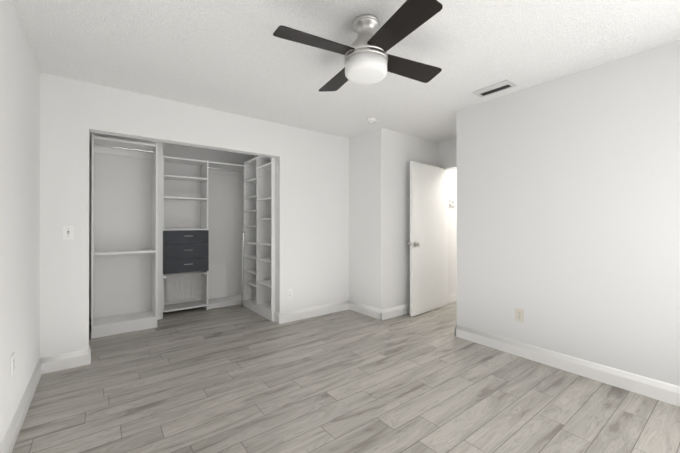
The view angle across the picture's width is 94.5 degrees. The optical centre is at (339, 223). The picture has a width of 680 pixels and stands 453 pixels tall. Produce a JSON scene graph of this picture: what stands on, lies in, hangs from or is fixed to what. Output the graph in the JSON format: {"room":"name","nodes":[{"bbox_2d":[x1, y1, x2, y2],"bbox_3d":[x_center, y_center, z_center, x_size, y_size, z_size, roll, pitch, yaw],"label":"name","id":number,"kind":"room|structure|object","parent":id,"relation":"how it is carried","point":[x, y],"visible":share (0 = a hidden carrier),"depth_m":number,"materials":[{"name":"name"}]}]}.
{"room":"empty bedroom","nodes":[
{"label":"empty bedroom","id":0,"kind":"room"},
{"bbox_2d":[0,0,39,444],"bbox_3d":[-1.227,-0.011,0.879,0.120,2.440,4.340,0,0,-37],"label":"wall","id":1,"kind":"structure","parent":0,"point":[19,203],"depth_m":1.85,"materials":[{"name":"white paint"}]},
{"bbox_2d":[11,352,14,377],"bbox_3d":[-1.809,0.781,1.741,0.007,0.116,0.072,0,0,-37],"label":"electrical outlet","id":2,"kind":"object","parent":1,"relation":"attached to","point":[12,364],"visible":1,"depth_m":1.73,"materials":[{"name":"white plastic"}]},
{"bbox_2d":[0,357,43,452],"bbox_3d":[-1.173,1.144,0.917,0.015,0.130,4.100,0,0,-37],"label":"baseboard","id":3,"kind":"structure","parent":1,"relation":"attached to","point":[7,445],"depth_m":1.90,"materials":[{"name":"white wood"}]},
{"bbox_2d":[89,132,162,318],"bbox_3d":[-2.745,-0.002,4.043,0.740,2.440,0.570,0,0,-37],"label":"wall","id":4,"kind":"structure","parent":0,"point":[122,210],"depth_m":3.79,"materials":[{"name":"white paint"}]},
{"bbox_2d":[89,308,163,330],"bbox_3d":[-2.561,1.152,3.812,0.755,0.130,0.015,0,0,-37],"label":"baseboard","id":5,"kind":"structure","parent":4,"relation":"attached to","point":[160,312],"depth_m":3.99,"materials":[{"name":"white wood"}]},
{"bbox_2d":[40,72,348,357],"bbox_3d":[-1.185,-0.004,3.569,3.220,2.440,0.120,0,0,-37],"label":"wall","id":6,"kind":"structure","parent":0,"point":[64,201],"depth_m":3.12,"materials":[{"name":"white paint"}]},
{"bbox_2d":[44,346,90,373],"bbox_3d":[-2.281,1.149,2.641,0.295,0.130,0.015,0,0,-37],"label":"baseboard","id":7,"kind":"structure","parent":6,"relation":"attached to","point":[63,361],"depth_m":2.63,"materials":[{"name":"white wood"}]},
{"bbox_2d":[63,226,73,239],"bbox_3d":[-2.282,0.074,2.642,0.072,0.116,0.017,0,0,-37],"label":"light switch","id":8,"kind":"object","parent":6,"relation":"attached to","point":[68,232],"visible":1,"depth_m":2.65,"materials":[{"name":"white plastic"}]},
{"bbox_2d":[287,288,292,297],"bbox_3d":[-0.622,0.867,3.917,0.072,0.116,0.007,0,0,-37],"label":"electrical outlet","id":9,"kind":"object","parent":6,"relation":"attached to","point":[289,293],"visible":1,"depth_m":3.92,"materials":[{"name":"white plastic"}]},
{"bbox_2d":[276,300,347,323],"bbox_3d":[-0.303,1.153,4.156,1.105,0.130,0.015,0,0,-37],"label":"baseboard","id":10,"kind":"structure","parent":6,"relation":"attached to","point":[289,316],"depth_m":4.09,"materials":[{"name":"white wood"}]},
{"bbox_2d":[163,142,253,300],"bbox_3d":[-1.984,0.000,4.909,1.520,2.440,0.120,0,0,-37],"label":"wall","id":11,"kind":"structure","parent":0,"point":[226,211],"depth_m":4.85,"materials":[{"name":"white paint"}]},
{"bbox_2d":[164,290,243,304],"bbox_3d":[-1.991,1.155,4.815,1.400,0.130,0.015,0,0,-37],"label":"baseboard","id":12,"kind":"structure","parent":11,"relation":"attached to","point":[166,302],"depth_m":4.64,"materials":[{"name":"white wood"}]},
{"bbox_2d":[12,301,679,452],"bbox_3d":[0.810,1.246,3.412,6.440,0.060,5.890,0,0,-37],"label":"floor","id":13,"kind":"structure","parent":0,"point":[238,378],"depth_m":2.19,"materials":[{"name":"grey wood"}]},
{"bbox_2d":[91,134,157,338],"bbox_3d":[-2.489,0.132,3.644,0.609,2.170,0.335,0,0,-37],"label":"closet","id":14,"kind":"object","parent":13,"relation":"on","point":[115,325],"visible":0.98,"depth_m":3.62,"materials":[{"name":"white wood"}]},
{"bbox_2d":[163,154,208,311],"bbox_3d":[-2.186,0.154,4.405,0.577,2.130,0.394,0,0,-37],"label":"closet","id":15,"kind":"object","parent":13,"relation":"on","point":[194,252],"visible":0.94,"depth_m":4.35,"materials":[{"name":"white wood"}]},
{"bbox_2d":[208,161,243,308],"bbox_3d":[-1.652,0.165,4.855,0.809,2.110,0.361,0,0,-37],"label":"closet shelf","id":16,"kind":"object","parent":13,"relation":"on","point":[225,168],"visible":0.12,"depth_m":4.75,"materials":[{"name":"white wood"}]},
{"bbox_2d":[208,262,226,298],"bbox_3d":[-1.917,0.870,4.838,0.340,0.544,0.065,0,0,-37],"label":"board","id":17,"kind":"object","parent":16,"relation":"on","point":[217,279],"visible":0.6,"depth_m":4.85,"materials":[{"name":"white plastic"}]},
{"bbox_2d":[241,232,243,306],"bbox_3d":[-1.429,0.667,4.621,0.049,1.101,0.027,0,0,-37],"label":"rod","id":18,"kind":"object","parent":13,"relation":"on","point":[242,270],"visible":0.98,"depth_m":4.61,"materials":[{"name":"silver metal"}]},
{"bbox_2d":[244,156,274,321],"bbox_3d":[-1.002,0.154,4.392,0.341,2.130,0.952,0,0,-37],"label":"shelving unit","id":19,"kind":"object","parent":13,"relation":"on","point":[259,235],"visible":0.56,"depth_m":4.35,"materials":[{"name":"white wood"}]},
{"bbox_2d":[13,0,679,141],"bbox_3d":[0.810,-1.264,3.419,6.440,0.080,5.890,0,0,-37],"label":"ceiling","id":20,"kind":"structure","parent":0,"point":[237,57],"depth_m":2.21,"materials":[{"name":"white paint"}]},
{"bbox_2d":[273,0,442,91],"bbox_3d":[0.159,-1.060,1.918,0.883,0.335,0.883,0,0,18],"label":"ceiling fan","id":21,"kind":"object","parent":20,"relation":"hanging from","point":[368,59],"visible":1,"depth_m":1.81,"materials":[{"name":"black wood"}]},
{"bbox_2d":[366,117,376,122],"bbox_3d":[0.370,-1.204,3.680,0.128,0.037,0.128,0,0,-37],"label":"smoke detector","id":22,"kind":"object","parent":20,"relation":"attached to","point":[371,120],"visible":1,"depth_m":3.64,"materials":[{"name":"white plastic"}]},
{"bbox_2d":[472,80,516,97],"bbox_3d":[1.391,-1.219,2.850,0.180,0.011,0.320,0,0,-37],"label":"ceiling vent","id":23,"kind":"object","parent":20,"relation":"in","point":[495,88],"visible":0.98,"depth_m":2.83,"materials":[{"name":"grey metal"}]},
{"bbox_2d":[349,127,456,309],"bbox_3d":[1.474,0.001,5.197,2.980,2.440,0.770,0,0,-37],"label":"wall","id":24,"kind":"structure","parent":0,"point":[381,158],"depth_m":4.21,"materials":[{"name":"white paint"}]},
{"bbox_2d":[348,300,379,319],"bbox_3d":[0.318,1.153,4.239,0.015,0.130,0.600,0,0,-37],"label":"baseboard","id":25,"kind":"structure","parent":24,"relation":"attached to","point":[367,310],"depth_m":4.21,"materials":[{"name":"white wood"}]},
{"bbox_2d":[380,303,409,319],"bbox_3d":[0.995,1.153,4.333,1.203,0.130,0.015,0,0,-37],"label":"baseboard","id":26,"kind":"structure","parent":24,"relation":"attached to","point":[400,310],"depth_m":4.11,"materials":[{"name":"white wood"}]},
{"bbox_2d":[449,200,455,205],"bbox_3d":[1.759,-0.325,4.915,0.130,0.090,0.024,0,0,-37],"label":"thermostat","id":27,"kind":"object","parent":24,"relation":"attached to","point":[452,202],"visible":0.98,"depth_m":4.89,"materials":[{"name":"white plastic"}]},
{"bbox_2d":[448,292,456,302],"bbox_3d":[2.241,1.156,5.287,1.648,0.130,0.015,0,0,-37],"label":"baseboard","id":28,"kind":"structure","parent":24,"relation":"attached to","point":[452,297],"depth_m":4.90,"materials":[{"name":"white wood"}]},
{"bbox_2d":[439,138,456,305],"bbox_3d":[1.802,-0.001,4.390,0.144,2.440,0.910,0,0,-37],"label":"wall","id":29,"kind":"structure","parent":0,"point":[447,155],"depth_m":4.69,"materials":[{"name":"white paint"}]},
{"bbox_2d":[408,161,443,316],"bbox_3d":[1.226,0.197,4.369,0.816,2.020,0.173,0,0,-42],"label":"door","id":30,"kind":"structure","parent":29,"relation":"in","point":[426,243],"depth_m":4.31,"materials":[{"name":"painted wood"},{"name":"brushed nickel"}]},
{"bbox_2d":[456,40,679,385],"bbox_3d":[2.081,-0.007,2.431,0.120,2.440,2.540,0,0,-37],"label":"wall","id":31,"kind":"structure","parent":0,"point":[568,214],"depth_m":2.52,"materials":[{"name":"white paint"}]},
{"bbox_2d":[515,308,523,321],"bbox_3d":[1.647,0.840,2.890,0.007,0.116,0.072,0,0,-37],"label":"electrical outlet","id":32,"kind":"object","parent":31,"relation":"attached to","point":[519,315],"visible":1,"depth_m":2.88,"materials":[{"name":"beige plastic"}]},
{"bbox_2d":[455,324,679,406],"bbox_3d":[2.014,1.148,2.405,0.015,0.130,2.525,0,0,-37],"label":"baseboard","id":33,"kind":"structure","parent":31,"relation":"attached to","point":[650,387],"depth_m":2.51,"materials":[{"name":"white wood"}]}
]}

